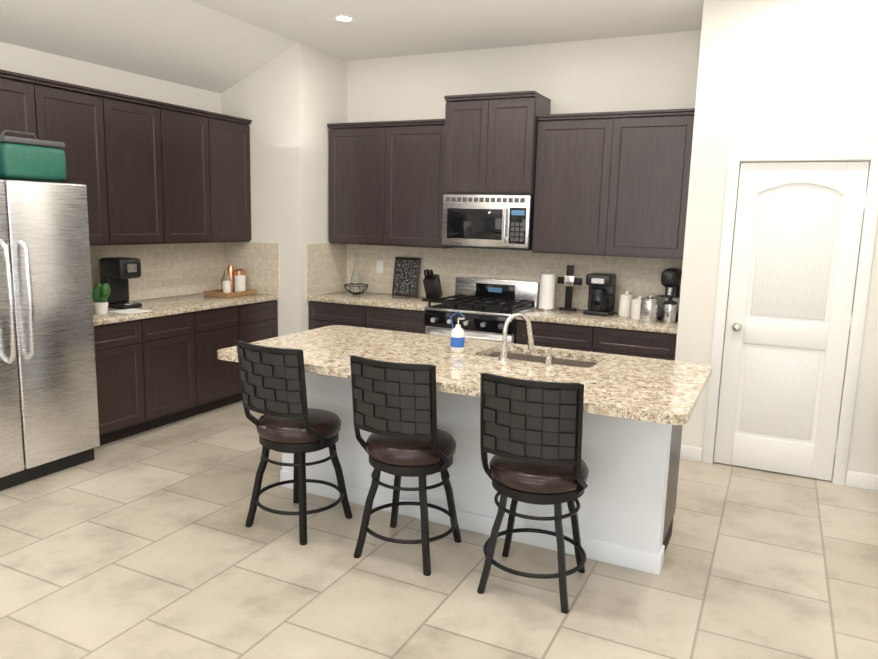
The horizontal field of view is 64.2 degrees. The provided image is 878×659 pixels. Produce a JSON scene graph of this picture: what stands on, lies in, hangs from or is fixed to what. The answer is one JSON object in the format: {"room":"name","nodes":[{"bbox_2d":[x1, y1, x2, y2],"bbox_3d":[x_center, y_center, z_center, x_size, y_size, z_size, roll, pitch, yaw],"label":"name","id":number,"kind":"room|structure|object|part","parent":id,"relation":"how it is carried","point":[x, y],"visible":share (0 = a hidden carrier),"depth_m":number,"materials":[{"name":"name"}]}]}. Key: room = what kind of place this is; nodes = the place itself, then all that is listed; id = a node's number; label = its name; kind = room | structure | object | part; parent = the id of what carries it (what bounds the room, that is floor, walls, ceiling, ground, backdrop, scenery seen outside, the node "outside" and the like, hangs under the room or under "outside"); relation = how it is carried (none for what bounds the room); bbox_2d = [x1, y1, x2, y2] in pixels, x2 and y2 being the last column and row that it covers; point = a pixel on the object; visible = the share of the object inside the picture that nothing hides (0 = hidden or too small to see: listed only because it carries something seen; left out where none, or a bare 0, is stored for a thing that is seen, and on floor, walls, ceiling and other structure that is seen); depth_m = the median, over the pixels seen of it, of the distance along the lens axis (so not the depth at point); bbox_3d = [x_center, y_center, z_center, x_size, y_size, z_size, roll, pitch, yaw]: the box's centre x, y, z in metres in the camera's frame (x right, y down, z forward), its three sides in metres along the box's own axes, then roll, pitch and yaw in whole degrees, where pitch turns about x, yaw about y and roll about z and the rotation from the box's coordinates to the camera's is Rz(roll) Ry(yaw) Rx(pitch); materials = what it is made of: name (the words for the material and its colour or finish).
{"room":"kitchen","nodes":[
{"label":"kitchen","id":0,"kind":"room"},
{"bbox_2d":[0,42,220,301],"bbox_3d":[-4.172,-0.437,2.224,0.150,3.200,9.724,6,10,25],"label":"wall","id":1,"kind":"structure","parent":0,"point":[24,60],"depth_m":5.21,"materials":[{"name":"paint"}]},
{"bbox_2d":[0,69,36,138],"bbox_3d":[-2.902,-1.260,4.110,0.355,0.580,0.927,6,10,25],"label":"upper cabinet","id":2,"kind":"object","parent":1,"relation":"attached to","point":[17,106],"visible":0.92,"depth_m":4.34,"materials":[{"name":"brown wood"}]},
{"bbox_2d":[32,77,251,245],"bbox_3d":[-2.265,-1.209,5.452,0.355,1.068,2.005,6,10,25],"label":"upper cabinet","id":3,"kind":"object","parent":1,"relation":"attached to","point":[146,171],"visible":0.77,"depth_m":5.28,"materials":[{"name":"brown wood"}]},
{"bbox_2d":[90,242,224,302],"bbox_3d":[-2.441,-0.468,5.648,0.008,0.465,2.006,6,10,25],"label":"backsplash","id":4,"kind":"structure","parent":1,"relation":"attached to","point":[170,270],"depth_m":5.95,"materials":[{"name":"beige tile"}]},
{"bbox_2d":[221,42,347,336],"bbox_3d":[-1.475,-1.078,6.707,1.023,3.200,0.882,6,10,25],"label":"wall","id":5,"kind":"structure","parent":0,"point":[291,103],"depth_m":6.18,"materials":[{"name":"paint"}]},
{"bbox_2d":[0,0,703,93],"bbox_3d":[0.116,-1.363,0.577,9.200,0.575,10.800,6,10,25],"label":"ceiling","id":6,"kind":"structure","parent":0,"point":[219,46],"depth_m":5.09,"materials":[{"name":"paint"}]},
{"bbox_2d":[331,15,356,21],"bbox_3d":[-0.695,-2.273,5.118,0.194,0.004,0.194,6,10,25],"label":"recessed light","id":7,"kind":"object","parent":6,"relation":"in","point":[343,18],"visible":1,"depth_m":5.12,"materials":[{"name":"white"}]},
{"bbox_2d":[0,401,877,658],"bbox_3d":[-0.004,1.509,1.055,9.300,0.060,10.800,6,10,25],"label":"floor","id":8,"kind":"structure","parent":0,"point":[148,544],"depth_m":3.22,"materials":[{"name":"tile"}]},
{"bbox_2d":[0,179,99,490],"bbox_3d":[-2.695,0.006,4.186,0.838,1.787,0.915,6,10,25],"label":"refrigerator","id":9,"kind":"object","parent":8,"relation":"on","point":[49,421],"visible":1,"depth_m":4.15,"materials":[{"name":"silver metal"}]},
{"bbox_2d":[0,130,66,181],"bbox_3d":[-2.500,-1.037,4.182,0.320,0.282,0.390,6,10,25],"label":"lunch bag","id":10,"kind":"object","parent":9,"relation":"on","point":[28,159],"visible":0.98,"depth_m":4.09,"materials":[{"name":"teal fabric"}]},
{"bbox_2d":[94,321,148,445],"bbox_3d":[-2.514,0.355,4.958,0.620,0.864,0.501,6,10,25],"label":"base cabinet","id":11,"kind":"object","parent":8,"relation":"on","point":[122,377],"depth_m":4.89,"materials":[{"name":"brown wood"}]},
{"bbox_2d":[93,293,278,324],"bbox_3d":[-2.162,-0.187,5.546,0.630,0.040,1.997,6,10,25],"label":"countertop","id":12,"kind":"structure","parent":11,"relation":"on","point":[193,303],"depth_m":5.50,"materials":[{"name":"beige stone"}]},
{"bbox_2d":[92,283,109,313],"bbox_3d":[-2.359,-0.219,4.889,0.133,0.216,0.104,6,10,25],"label":"plant","id":13,"kind":"object","parent":12,"relation":"on","point":[100,294],"visible":0.98,"depth_m":4.86,"materials":[{"name":"green plant"}]},
{"bbox_2d":[99,257,141,309],"bbox_3d":[-2.365,-0.348,5.211,0.243,0.370,0.200,6,10,25],"label":"coffee brewer","id":14,"kind":"object","parent":12,"relation":"on","point":[116,273],"visible":0.9,"depth_m":5.16,"materials":[{"name":"black plastic"}]},
{"bbox_2d":[109,309,149,313],"bbox_3d":[-2.218,-0.131,5.035,0.200,0.004,0.200,6,10,25],"label":"paper note","id":15,"kind":"object","parent":12,"relation":"on","point":[129,311],"visible":0.93,"depth_m":5.02,"materials":[{"name":"white paper"}]},
{"bbox_2d":[204,265,255,297],"bbox_3d":[-1.850,-0.438,6.203,0.260,0.262,0.380,6,10,25],"label":"tray","id":16,"kind":"object","parent":12,"relation":"on","point":[233,282],"visible":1,"depth_m":6.23,"materials":[{"name":"beige wood"}]},
{"bbox_2d":[145,313,200,429],"bbox_3d":[-2.294,0.290,5.403,0.620,0.864,0.501,6,10,25],"label":"base cabinet","id":17,"kind":"object","parent":8,"relation":"on","point":[160,364],"depth_m":5.30,"materials":[{"name":"brown wood"}]},
{"bbox_2d":[197,305,241,412],"bbox_3d":[-2.074,0.225,5.848,0.620,0.864,0.501,6,10,25],"label":"base cabinet","id":18,"kind":"object","parent":8,"relation":"on","point":[217,329],"depth_m":5.72,"materials":[{"name":"brown wood"}]},
{"bbox_2d":[241,301,277,342],"bbox_3d":[-1.854,0.160,6.294,0.620,0.864,0.502,6,10,25],"label":"base cabinet","id":19,"kind":"object","parent":8,"relation":"on","point":[258,322],"depth_m":6.13,"materials":[{"name":"brown wood"}]},
{"bbox_2d":[236,340,352,545],"bbox_3d":[-0.746,0.544,3.655,0.469,1.001,0.510,6,10,25],"label":"bar stool","id":20,"kind":"object","parent":8,"relation":"on","point":[273,384],"visible":1,"depth_m":3.49,"materials":[{"name":"black metal"}]},
{"bbox_2d":[308,291,450,333],"bbox_3d":[-0.515,0.162,6.377,1.207,0.905,0.643,6,10,25],"label":"base cabinet","id":21,"kind":"object","parent":8,"relation":"on","point":[382,311],"visible":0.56,"depth_m":6.09,"materials":[{"name":"brown wood"}]},
{"bbox_2d":[344,253,367,294],"bbox_3d":[-0.769,-0.519,6.513,0.228,0.382,0.228,6,10,25],"label":"wire bowl","id":22,"kind":"object","parent":21,"relation":"on","point":[356,285],"visible":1,"depth_m":6.48,"materials":[{"name":"black metal"}]},
{"bbox_2d":[392,257,420,296],"bbox_3d":[-0.303,-0.484,6.448,0.260,0.356,0.067,6,10,25],"label":"sign","id":23,"kind":"object","parent":21,"relation":"on","point":[406,276],"visible":1,"depth_m":6.44,"materials":[{"name":"black wood"}]},
{"bbox_2d":[422,269,442,300],"bbox_3d":[-0.052,-0.395,6.176,0.120,0.284,0.223,6,10,25],"label":"knife block","id":24,"kind":"object","parent":21,"relation":"on","point":[432,285],"visible":0.94,"depth_m":6.12,"materials":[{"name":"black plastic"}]},
{"bbox_2d":[350,355,461,575],"bbox_3d":[-0.144,0.604,3.378,0.467,1.001,0.510,6,10,25],"label":"bar stool","id":25,"kind":"object","parent":8,"relation":"on","point":[395,409],"visible":1,"depth_m":3.20,"materials":[{"name":"black metal"}]},
{"bbox_2d":[280,373,681,574],"bbox_3d":[0.175,0.586,3.952,2.224,0.864,0.593,6,10,25],"label":"kitchen island","id":26,"kind":"object","parent":8,"relation":"on","point":[626,512],"depth_m":3.52,"materials":[{"name":"paint"}]},
{"bbox_2d":[217,325,711,428],"bbox_3d":[0.120,0.169,3.680,2.380,0.040,1.135,6,10,25],"label":"island countertop","id":27,"kind":"structure","parent":26,"relation":"on","point":[659,391],"depth_m":3.52,"materials":[{"name":"beige stone"}]},
{"bbox_2d":[450,311,464,352],"bbox_3d":[0.101,0.010,3.821,0.089,0.227,0.077,6,10,25],"label":"soap bottle","id":28,"kind":"object","parent":27,"relation":"on","point":[457,339],"visible":1,"depth_m":3.80,"materials":[{"name":"plastic"}]},
{"bbox_2d":[498,313,533,360],"bbox_3d":[0.399,0.036,3.643,0.148,0.247,0.204,6,10,25],"label":"faucet","id":29,"kind":"object","parent":27,"relation":"on","point":[504,347],"depth_m":3.62,"materials":[{"name":"silver metal"}]},
{"bbox_2d":[545,348,551,365],"bbox_3d":[0.559,0.138,3.543,0.032,0.084,0.057,6,10,25],"label":"dispenser","id":30,"kind":"object","parent":27,"relation":"on","point":[548,362],"depth_m":3.53,"materials":[{"name":"silver metal"}]},
{"bbox_3d":[0.071,0.616,3.743,2.224,0.864,0.122,6,10,25],"label":"panel","id":31,"kind":"part","parent":26,"relation":"part of","materials":[{"name":"paint"}]},
{"bbox_2d":[425,276,539,343],"bbox_3d":[0.351,0.156,5.880,0.764,1.117,0.728,6,10,25],"label":"gas range","id":32,"kind":"object","parent":8,"relation":"on","point":[486,308],"visible":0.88,"depth_m":5.70,"materials":[{"name":"silver metal"}]},
{"bbox_2d":[477,372,588,613],"bbox_3d":[0.433,0.664,3.096,0.469,1.001,0.510,6,10,25],"label":"bar stool","id":33,"kind":"object","parent":8,"relation":"on","point":[531,435],"visible":1,"depth_m":2.91,"materials":[{"name":"black metal"}]},
{"bbox_2d":[516,307,677,360],"bbox_3d":[1.266,0.344,5.525,1.207,0.905,0.643,6,10,25],"label":"base cabinet","id":34,"kind":"object","parent":8,"relation":"on","point":[613,333],"visible":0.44,"depth_m":5.21,"materials":[{"name":"brown wood"}]},
{"bbox_2d":[537,267,555,309],"bbox_3d":[0.892,-0.339,5.764,0.150,0.347,0.150,6,10,25],"label":"paper towel holder","id":35,"kind":"object","parent":34,"relation":"on","point":[547,291],"visible":1,"depth_m":5.72,"materials":[{"name":"white paper"}]},
{"bbox_2d":[557,265,581,310],"bbox_3d":[1.067,-0.341,5.734,0.200,0.370,0.070,6,10,25],"label":"decor","id":36,"kind":"object","parent":34,"relation":"on","point":[569,281],"visible":1,"depth_m":5.72,"materials":[{"name":"black metal"}]},
{"bbox_2d":[583,273,615,315],"bbox_3d":[1.294,-0.282,5.557,0.232,0.320,0.230,6,10,25],"label":"drip coffee maker","id":37,"kind":"object","parent":34,"relation":"on","point":[601,294],"visible":1,"depth_m":5.48,"materials":[{"name":"black plastic"}]},
{"bbox_2d":[618,291,633,316],"bbox_3d":[1.465,-0.203,5.479,0.113,0.198,0.113,6,10,25],"label":"canister","id":38,"kind":"object","parent":34,"relation":"on","point":[625,302],"visible":0.96,"depth_m":5.44,"materials":[{"name":"ceramic"}]},
{"bbox_2d":[631,296,641,319],"bbox_3d":[1.528,-0.169,5.340,0.124,0.178,0.124,6,10,25],"label":"canister","id":39,"kind":"object","parent":34,"relation":"on","point":[635,308],"visible":0.69,"depth_m":5.30,"materials":[{"name":"ceramic"}]},
{"bbox_2d":[639,294,658,322],"bbox_3d":[1.566,-0.162,5.210,0.134,0.208,0.134,6,10,25],"label":"steel canister","id":40,"kind":"object","parent":34,"relation":"on","point":[649,306],"visible":1,"depth_m":5.16,"materials":[{"name":"silver metal"}]},
{"bbox_2d":[655,268,681,320],"bbox_3d":[1.770,-0.273,5.357,0.210,0.390,0.280,6,10,25],"label":"stand mixer","id":41,"kind":"object","parent":34,"relation":"on","point":[671,280],"visible":0.65,"depth_m":5.26,"materials":[{"name":"black plastic"}]},
{"bbox_2d":[663,298,676,323],"bbox_3d":[1.704,-0.142,5.167,0.093,0.188,0.093,6,10,25],"label":"steel canister","id":42,"kind":"object","parent":34,"relation":"on","point":[669,312],"visible":1,"depth_m":5.13,"materials":[{"name":"silver metal"}]},
{"bbox_2d":[347,30,700,312],"bbox_3d":[0.648,-0.925,6.093,3.446,3.200,0.150,6,10,25],"label":"wall","id":43,"kind":"structure","parent":0,"point":[646,72],"depth_m":5.72,"materials":[{"name":"paint"}]},
{"bbox_2d":[327,119,459,248],"bbox_3d":[-0.408,-1.291,6.274,1.192,1.068,0.355,6,10,25],"label":"upper cabinet","id":44,"kind":"object","parent":43,"relation":"attached to","point":[386,179],"visible":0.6,"depth_m":6.13,"materials":[{"name":"brown wood"}]},
{"bbox_2d":[224,242,682,312],"bbox_3d":[-0.015,-0.465,5.986,4.060,0.479,0.740,6,10,25],"label":"backsplash","id":45,"kind":"structure","parent":43,"relation":"attached to","point":[329,267],"depth_m":6.29,"materials":[{"name":"beige tile"}]},
{"bbox_2d":[377,261,382,272],"bbox_3d":[-0.560,-0.595,6.641,0.070,0.115,0.004,6,10,25],"label":"wall outlet plate","id":46,"kind":"object","parent":45,"relation":"attached to","point":[379,266],"visible":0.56,"depth_m":6.63,"materials":[{"name":"white plastic"}]},
{"bbox_2d":[443,91,550,195],"bbox_3d":[0.469,-1.506,5.771,0.768,0.780,0.425,6,10,25],"label":"upper cabinet","id":47,"kind":"object","parent":43,"relation":"attached to","point":[490,146],"visible":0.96,"depth_m":5.59,"materials":[{"name":"brown wood"}]},
{"bbox_2d":[442,194,534,250],"bbox_3d":[0.445,-0.899,5.850,0.762,0.435,0.442,6,10,25],"label":"over-the-range microwave","id":48,"kind":"object","parent":47,"relation":"attached to","point":[504,222],"visible":1,"depth_m":5.68,"materials":[{"name":"silver metal"}]},
{"bbox_2d":[532,108,694,259],"bbox_3d":[1.355,-1.111,5.430,1.182,1.068,0.355,6,10,25],"label":"upper cabinet","id":49,"kind":"object","parent":43,"relation":"attached to","point":[616,184],"visible":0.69,"depth_m":5.28,"materials":[{"name":"brown wood"}]},
{"bbox_2d":[675,0,877,479],"bbox_3d":[3.902,-0.461,3.714,4.931,3.200,0.120,6,10,25],"label":"wall","id":50,"kind":"structure","parent":0,"point":[787,74],"depth_m":4.39,"materials":[{"name":"paint"}]},
{"bbox_2d":[702,148,877,485],"bbox_3d":[2.265,-0.085,4.561,0.864,2.105,0.128,6,10,25],"label":"door frame","id":51,"kind":"structure","parent":50,"relation":"attached to","point":[865,255],"depth_m":4.44,"materials":[{"name":"white wood"}]},
{"bbox_2d":[713,161,868,480],"bbox_3d":[2.243,-0.045,4.517,0.724,2.024,0.110,6,10,25],"label":"pantry door","id":52,"kind":"structure","parent":50,"relation":"in","point":[797,237],"depth_m":4.53,"materials":[{"name":"white wood"}]},
{"bbox_3d":[1.972,-0.011,4.636,0.064,0.064,0.075,6,10,25],"label":"knob","id":53,"kind":"part","parent":52,"relation":"part of","materials":[{"name":"silver metal"}]},
{"bbox_3d":[2.574,-0.020,4.381,0.007,1.640,0.006,6,10,25],"label":"pantry door hinge","id":54,"kind":"part","parent":52,"relation":"part of","materials":[{"name":"white wood"}]},
{"bbox_2d":[845,471,877,490],"bbox_3d":[4.326,1.128,3.661,3.832,0.100,0.014,6,10,25],"label":"baseboard","id":55,"kind":"structure","parent":50,"relation":"attached to","point":[856,479],"depth_m":4.44,"materials":[{"name":"white wood"}]}
]}

